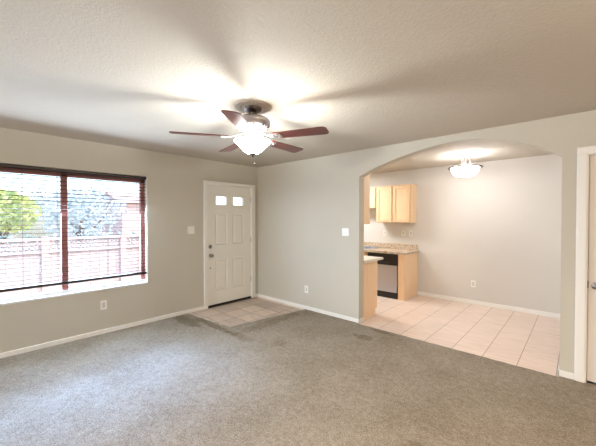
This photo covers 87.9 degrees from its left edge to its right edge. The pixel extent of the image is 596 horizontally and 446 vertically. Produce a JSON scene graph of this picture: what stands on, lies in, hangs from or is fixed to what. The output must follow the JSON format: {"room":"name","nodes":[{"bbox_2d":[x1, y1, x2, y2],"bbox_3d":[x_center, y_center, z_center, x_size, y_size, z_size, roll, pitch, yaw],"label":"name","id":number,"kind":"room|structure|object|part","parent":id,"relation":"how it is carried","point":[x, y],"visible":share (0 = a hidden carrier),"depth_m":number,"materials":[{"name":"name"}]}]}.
{"room":"empty living room","nodes":[
{"label":"empty living room","id":0,"kind":"room"},
{"bbox_2d":[0,127,257,352],"bbox_3d":[-2.783,0.283,3.754,0.150,2.590,10.490,1,1,42],"label":"wall","id":1,"kind":"structure","parent":0,"point":[175,196],"depth_m":4.31,"materials":[{"name":"paint"}]},
{"bbox_2d":[0,167,144,301],"bbox_3d":[-2.816,0.105,3.756,0.061,1.495,1.832,1,1,42],"label":"window","id":2,"kind":"structure","parent":1,"relation":"in","point":[63,213],"depth_m":3.74,"materials":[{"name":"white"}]},
{"bbox_2d":[0,163,146,292],"bbox_3d":[-2.763,0.046,3.706,0.068,1.366,1.808,1,1,42],"label":"window blind","id":3,"kind":"object","parent":2,"relation":"attached to","point":[108,175],"visible":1,"depth_m":3.70,"materials":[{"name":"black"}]},
{"bbox_3d":[-3.038,0.056,3.408,0.055,1.315,0.003,1,1,42],"label":"ladder cord","id":4,"kind":"part","parent":3,"relation":"part of","materials":[{"name":"white fabric"}]},
{"bbox_3d":[-2.829,0.052,3.637,0.055,1.315,0.003,1,1,42],"label":"ladder cord","id":5,"kind":"part","parent":3,"relation":"part of","materials":[{"name":"white fabric"}]},
{"bbox_3d":[-2.764,0.713,3.717,0.054,0.032,1.800,1,1,42],"label":"rail","id":6,"kind":"part","parent":3,"relation":"part of","materials":[{"name":"black"}]},
{"bbox_3d":[-2.478,0.046,4.020,0.055,1.315,0.003,1,1,42],"label":"ladder cord","id":7,"kind":"part","parent":3,"relation":"part of","materials":[{"name":"white fabric"}]},
{"bbox_3d":[-2.228,0.042,4.293,0.055,1.315,0.003,1,1,42],"label":"ladder cord","id":8,"kind":"part","parent":3,"relation":"part of","materials":[{"name":"white fabric"}]},
{"bbox_2d":[0,281,147,305],"bbox_3d":[-2.765,0.854,3.721,0.078,0.024,1.830,1,1,42],"label":"window sill","id":9,"kind":"structure","parent":1,"relation":"attached to","point":[143,282],"depth_m":3.69,"materials":[{"name":"white paint"}]},
{"bbox_2d":[0,306,203,358],"bbox_3d":[-3.846,1.415,2.490,0.013,0.056,6.864,1,1,42],"label":"baseboard","id":10,"kind":"structure","parent":1,"relation":"attached to","point":[82,336],"depth_m":3.86,"materials":[{"name":"white paint"}]},
{"bbox_2d":[100,300,106,309],"bbox_3d":[-2.494,1.053,3.965,0.008,0.118,0.074,1,1,42],"label":"wall outlet","id":11,"kind":"object","parent":1,"relation":"attached to","point":[103,304],"visible":1,"depth_m":3.96,"materials":[{"name":"white plastic"}]},
{"bbox_2d":[145,177,147,281],"bbox_3d":[-2.768,0.101,3.712,0.075,1.482,1.831,1,1,42],"label":"window frame","id":12,"kind":"structure","parent":1,"relation":"in","point":[146,213],"depth_m":4.37,"materials":[{"name":"white paint"}]},
{"bbox_2d":[188,226,194,233],"bbox_3d":[-1.675,0.111,4.844,0.009,0.116,0.116,1,1,42],"label":"light switch","id":13,"kind":"object","parent":1,"relation":"attached to","point":[191,229],"visible":1,"depth_m":4.85,"materials":[{"name":"white plastic"}]},
{"bbox_2d":[203,180,254,308],"bbox_3d":[-1.216,0.352,5.447,0.156,2.100,1.066,1,1,42],"label":"trim","id":14,"kind":"structure","parent":1,"relation":"attached to","point":[205,185],"depth_m":5.18,"materials":[{"name":"white paint"}]},
{"bbox_2d":[208,298,249,308],"bbox_3d":[-1.221,1.398,5.461,0.152,0.008,0.916,1,1,42],"label":"threshold","id":15,"kind":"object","parent":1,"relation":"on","point":[247,298],"depth_m":5.36,"materials":[{"name":"grey metal"}]},
{"bbox_2d":[208,184,250,307],"bbox_3d":[-1.181,0.376,5.417,0.120,2.041,0.928,1,1,42],"label":"door","id":16,"kind":"structure","parent":1,"relation":"in","point":[229,225],"depth_m":5.40,"materials":[{"name":"white paint"}]},
{"bbox_3d":[-1.325,-0.383,5.294,0.058,0.189,0.245,1,1,42],"label":"lite frame","id":17,"kind":"part","parent":16,"relation":"part of","materials":[{"name":"white glass"}]},
{"bbox_3d":[-1.087,-0.387,5.553,0.058,0.189,0.250,1,1,42],"label":"lite frame","id":18,"kind":"part","parent":16,"relation":"part of","materials":[{"name":"white glass"}]},
{"bbox_2d":[0,0,595,173],"bbox_3d":[-0.442,-1.054,1.589,6.500,0.150,10.490,1,1,42],"label":"ceiling","id":19,"kind":"structure","parent":0,"point":[124,73],"depth_m":2.00,"materials":[{"name":"beige paint"}]},
{"bbox_2d":[233,100,271,113],"bbox_3d":[-0.389,-0.988,2.650,0.330,0.014,0.330,1,1,42],"label":"ceiling medallion","id":20,"kind":"object","parent":19,"relation":"attached to","point":[266,107],"visible":0.82,"depth_m":2.58,"materials":[{"name":"beige paint"}]},
{"bbox_2d":[169,105,328,164],"bbox_3d":[-0.370,-0.741,2.693,1.286,0.484,1.245,1,1,42],"label":"ceiling fan","id":21,"kind":"object","parent":20,"relation":"hanging from","point":[253,124],"visible":1,"depth_m":2.55,"materials":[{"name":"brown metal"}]},
{"bbox_3d":[-0.810,-0.730,2.545,0.460,0.006,0.136,0,10,-15],"label":"fan blade","id":22,"kind":"part","parent":21,"relation":"part of","materials":[{"name":"brown wood"}]},
{"bbox_3d":[-0.636,-0.737,3.012,0.136,0.006,0.460,-11,7,-34],"label":"fan blade","id":23,"kind":"part","parent":21,"relation":"part of","materials":[{"name":"brown wood"}]},
{"bbox_3d":[-0.556,-0.738,2.609,0.205,0.046,0.092,0,10,-15],"label":"blade arm","id":24,"kind":"part","parent":21,"relation":"part of","materials":[{"name":"silver metal"}]},
{"bbox_3d":[-0.423,-0.725,2.220,0.136,0.006,0.460,9,2,4],"label":"fan blade","id":25,"kind":"part","parent":21,"relation":"part of","materials":[{"name":"brown wood"}]},
{"bbox_3d":[-0.402,-0.737,2.482,0.092,0.046,0.205,9,2,4],"label":"blade arm","id":26,"kind":"part","parent":21,"relation":"part of","materials":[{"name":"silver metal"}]},
{"bbox_3d":[-0.389,-0.648,2.655,0.310,0.114,0.310,1,1,42],"label":"lamp shade","id":27,"kind":"part","parent":21,"relation":"part of","materials":[{"name":"white glass"}]},
{"bbox_3d":[-0.227,-0.738,2.595,0.205,0.046,0.092,0,-8,20],"label":"blade arm","id":28,"kind":"part","parent":21,"relation":"part of","materials":[{"name":"silver metal"}]},
{"bbox_3d":[-0.125,-0.737,2.999,0.136,0.006,0.460,-11,-6,37],"label":"fan blade","id":29,"kind":"part","parent":21,"relation":"part of","materials":[{"name":"brown wood"}]},
{"bbox_3d":[0.018,-0.729,2.502,0.460,0.006,0.136,0,-8,20],"label":"fan blade","id":30,"kind":"part","parent":21,"relation":"part of","materials":[{"name":"brown wood"}]},
{"bbox_2d":[448,153,482,176],"bbox_3d":[2.500,-0.858,4.627,0.472,0.336,0.472,1,1,42],"label":"ceiling light","id":31,"kind":"object","parent":19,"relation":"attached to","point":[463,170],"visible":1,"depth_m":4.52,"materials":[{"name":"white glass"}]},
{"bbox_3d":[2.500,-0.757,4.628,0.380,0.136,0.380,1,1,42],"label":"lamp shade","id":32,"kind":"part","parent":31,"relation":"part of","materials":[{"name":"white glass"}]},
{"bbox_2d":[0,295,595,445],"bbox_3d":[-0.442,1.507,1.628,6.200,0.106,10.190,1,1,42],"label":"floor","id":33,"kind":"structure","parent":0,"point":[305,377],"depth_m":2.77,"materials":[{"name":"beige carpet"}]},
{"bbox_2d":[364,261,376,319],"bbox_3d":[0.615,0.991,5.073,1.295,0.835,0.444,1,1,42],"label":"base cabinet","id":34,"kind":"object","parent":33,"relation":"on","point":[370,269],"visible":0.2,"depth_m":4.62,"materials":[{"name":"brown wood"}]},
{"bbox_2d":[364,256,382,262],"bbox_3d":[0.668,0.553,5.102,1.325,0.036,0.567,1,1,42],"label":"countertop","id":35,"kind":"structure","parent":34,"relation":"on","point":[367,259],"depth_m":4.71,"materials":[{"name":"beige stone"}]},
{"bbox_2d":[368,252,397,299],"bbox_3d":[1.782,0.980,6.047,0.616,0.826,0.617,1,1,42],"label":"dishwasher","id":36,"kind":"object","parent":33,"relation":"on","point":[387,268],"visible":0.55,"depth_m":5.76,"materials":[{"name":"black plastic"}]},
{"bbox_3d":[1.603,0.676,5.847,0.612,0.208,0.049,1,1,42],"label":"control panel","id":37,"kind":"part","parent":36,"relation":"part of","materials":[{"name":"black plastic"}]},
{"bbox_3d":[1.601,1.033,5.856,0.600,0.497,0.046,1,1,42],"label":"steel door","id":38,"kind":"part","parent":36,"relation":"part of","materials":[{"name":"silver metal"}]},
{"bbox_2d":[398,253,416,300],"bbox_3d":[2.069,0.982,5.813,0.116,0.829,0.609,1,1,42],"label":"end panel","id":39,"kind":"object","parent":33,"relation":"on","point":[407,264],"visible":0.94,"depth_m":5.65,"materials":[{"name":"brown wood"}]},
{"bbox_3d":[1.054,0.968,6.743,1.386,0.829,0.609,1,1,42],"label":"base cabinet","id":40,"kind":"object","parent":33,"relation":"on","visible":0},
{"bbox_2d":[364,242,418,254],"bbox_3d":[1.319,0.485,6.477,2.185,0.141,0.636,1,1,42],"label":"countertop","id":41,"kind":"structure","parent":40,"relation":"on","point":[389,248],"depth_m":6.07,"materials":[{"name":"stone"}]},
{"bbox_2d":[364,246,379,248],"bbox_3d":[1.272,0.594,6.521,0.740,0.184,0.460,1,1,42],"label":"sink","id":42,"kind":"object","parent":41,"relation":"in","point":[365,247],"visible":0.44,"depth_m":6.42,"materials":[{"name":"silver metal"}]},
{"bbox_2d":[257,110,595,372],"bbox_3d":[1.564,0.282,3.800,6.200,2.590,0.130,1,1,42],"label":"wall","id":43,"kind":"structure","parent":0,"point":[304,207],"depth_m":4.56,"materials":[{"name":"paint"}]},
{"bbox_2d":[258,294,363,322],"bbox_3d":[0.097,1.375,5.152,2.204,0.057,0.143,1,1,42],"label":"baseboard","id":44,"kind":"structure","parent":43,"relation":"attached to","point":[360,320],"depth_m":4.89,"materials":[{"name":"white paint"}]},
{"bbox_2d":[342,228,348,235],"bbox_3d":[0.689,0.132,4.503,0.116,0.112,0.012,1,1,42],"label":"light switch","id":45,"kind":"object","parent":43,"relation":"attached to","point":[345,231],"visible":1,"depth_m":4.50,"materials":[{"name":"white plastic"}]},
{"bbox_2d":[364,174,369,223],"bbox_3d":[0.692,-0.371,4.843,0.890,0.765,0.239,1,1,42],"label":"upper cabinet","id":46,"kind":"object","parent":43,"relation":"attached to","point":[367,178],"visible":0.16,"depth_m":4.56,"materials":[{"name":"brown wood"}]},
{"bbox_2d":[558,365,573,379],"bbox_3d":[2.532,1.408,2.921,0.114,0.059,0.143,1,1,42],"label":"baseboard","id":47,"kind":"object","parent":43,"relation":"attached to","point":[561,373],"visible":0.97,"depth_m":2.87,"materials":[{"name":"white paint"}]},
{"bbox_2d":[574,145,595,382],"bbox_3d":[2.923,0.382,2.540,0.954,2.122,0.154,1,1,42],"label":"trim","id":48,"kind":"structure","parent":43,"relation":"attached to","point":[583,153],"depth_m":2.78,"materials":[{"name":"white paint"}]},
{"bbox_2d":[587,155,595,384],"bbox_3d":[2.887,0.420,2.508,0.792,2.039,0.096,1,1,42],"label":"door","id":49,"kind":"structure","parent":43,"relation":"in","point":[591,326],"depth_m":2.76,"materials":[{"name":"beige paint"}]},
{"bbox_2d":[364,154,561,313],"bbox_3d":[2.460,0.249,5.962,4.600,2.590,0.150,1,1,42],"label":"wall","id":50,"kind":"structure","parent":0,"point":[498,227],"depth_m":5.18,"materials":[{"name":"paint"}]},
{"bbox_2d":[370,187,375,208],"bbox_3d":[1.388,-0.521,6.636,0.773,0.430,0.282,1,1,42],"label":"upper cabinet","id":51,"kind":"object","parent":50,"relation":"attached to","point":[372,189],"visible":0.22,"depth_m":6.32,"materials":[{"name":"brown wood"}]},
{"bbox_3d":[1.447,-0.517,6.412,0.252,0.302,0.008,1,1,42],"label":"panel","id":52,"kind":"part","parent":51,"relation":"part of","materials":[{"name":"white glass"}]},
{"bbox_2d":[364,242,416,249],"bbox_3d":[1.515,0.461,6.714,2.155,0.100,0.021,1,1,42],"label":"backsplash","id":53,"kind":"structure","parent":50,"relation":"attached to","point":[372,244],"depth_m":6.33,"materials":[{"name":"stone"}]},
{"bbox_2d":[376,184,416,222],"bbox_3d":[1.942,-0.373,6.130,0.727,0.730,0.282,1,1,42],"label":"upper cabinet","id":54,"kind":"object","parent":50,"relation":"attached to","point":[394,203],"visible":1,"depth_m":5.99,"materials":[{"name":"brown wood"}]},
{"bbox_3d":[1.715,-0.369,6.161,0.325,0.696,0.020,1,1,42],"label":"door","id":55,"kind":"part","parent":54,"relation":"part of","materials":[{"name":"brown wood"}]},
{"bbox_3d":[1.719,-0.369,6.165,0.219,0.590,0.008,1,1,42],"label":"panel","id":56,"kind":"part","parent":54,"relation":"part of","materials":[{"name":"brown wood"}]},
{"bbox_3d":[1.945,-0.729,6.127,0.726,0.018,0.276,1,1,42],"label":"crown","id":57,"kind":"part","parent":54,"relation":"part of","materials":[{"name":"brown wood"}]},
{"bbox_3d":[1.979,-0.365,5.927,0.219,0.590,0.008,1,1,42],"label":"panel","id":58,"kind":"part","parent":54,"relation":"part of","materials":[{"name":"brown wood"}]},
{"bbox_3d":[1.975,-0.365,5.923,0.325,0.696,0.020,1,1,42],"label":"door","id":59,"kind":"part","parent":54,"relation":"part of","materials":[{"name":"brown wood"}]},
{"bbox_2d":[471,280,475,287],"bbox_3d":[3.031,1.052,5.344,0.074,0.118,0.008,1,1,42],"label":"wall outlet","id":60,"kind":"object","parent":50,"relation":"attached to","point":[473,283],"visible":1,"depth_m":5.34,"materials":[{"name":"white plastic"}]},
{"bbox_2d":[417,291,559,318],"bbox_3d":[3.154,1.372,5.234,2.270,0.068,0.013,1,1,42],"label":"baseboard","id":61,"kind":"structure","parent":50,"relation":"attached to","point":[536,312],"depth_m":5.15,"materials":[{"name":"white paint"}]},
{"bbox_2d":[586,160,589,377],"bbox_3d":[3.355,0.285,3.645,0.150,2.590,2.060,1,1,42],"label":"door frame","id":62,"kind":"structure","parent":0,"point":[589,160],"depth_m":2.86,"materials":[{"name":"paint"}]},
{"label":"outside","id":63,"kind":"structure","parent":0,"visible":0},
{"bbox_2d":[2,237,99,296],"bbox_3d":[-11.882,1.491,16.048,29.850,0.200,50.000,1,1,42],"label":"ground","id":64,"kind":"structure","parent":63,"point":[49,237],"depth_m":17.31,"materials":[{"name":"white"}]},
{"bbox_2d":[3,221,35,237],"bbox_3d":[-9.125,0.062,8.374,2.154,2.908,3.018,1,1,42],"label":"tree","id":65,"kind":"object","parent":64,"relation":"on","point":[35,221],"visible":0.02,"depth_m":8.86,"materials":[{"name":"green plant"}]},
{"bbox_2d":[0,188,42,252],"bbox_3d":[-7.290,0.319,7.581,1.303,2.418,1.634,1,1,42],"label":"tree","id":66,"kind":"object","parent":64,"relation":"on","point":[12,218],"visible":0.84,"depth_m":7.57,"materials":[{"name":"green plant"}]},
{"bbox_2d":[0,231,137,284],"bbox_3d":[-5.217,0.837,7.215,1.352,1.286,10.061,1,1,42],"label":"fence","id":67,"kind":"object","parent":64,"relation":"on","point":[134,233],"visible":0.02,"depth_m":6.88,"materials":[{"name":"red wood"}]},
{"bbox_2d":[0,235,139,297],"bbox_3d":[-3.964,0.888,6.072,0.110,1.310,8.196,1,1,42],"label":"fence","id":68,"kind":"object","parent":64,"relation":"on","point":[50,254],"visible":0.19,"depth_m":5.72,"materials":[{"name":"white wood"}]},
{"bbox_3d":[-4.497,0.897,5.490,0.110,1.310,0.100,1,1,42],"label":"post","id":69,"kind":"part","parent":68,"relation":"part of","materials":[{"name":"white wood"}]},
{"bbox_3d":[-3.964,0.280,6.063,0.090,0.045,8.000,1,1,42],"label":"rail","id":70,"kind":"part","parent":68,"relation":"part of","materials":[{"name":"white wood"}]},
{"bbox_3d":[-3.964,0.510,6.067,0.070,0.045,8.000,1,1,42],"label":"rail","id":71,"kind":"part","parent":68,"relation":"part of","materials":[{"name":"white wood"}]},
{"bbox_3d":[-3.646,0.882,6.419,0.110,1.310,0.100,1,1,42],"label":"post","id":72,"kind":"part","parent":68,"relation":"part of","materials":[{"name":"white wood"}]},
{"bbox_2d":[29,187,128,248],"bbox_3d":[-7.924,0.070,11.131,1.995,2.809,3.169,1,1,42],"label":"tree","id":73,"kind":"object","parent":64,"relation":"on","point":[52,217],"visible":0.67,"depth_m":10.82,"materials":[{"name":"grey plant"}]},
{"bbox_2d":[99,192,139,245],"bbox_3d":[-7.591,-0.025,15.417,3.600,2.850,3.500,1,1,42],"label":"house","id":74,"kind":"structure","parent":64,"relation":"on","point":[135,214],"depth_m":13.64,"materials":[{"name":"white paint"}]}
]}

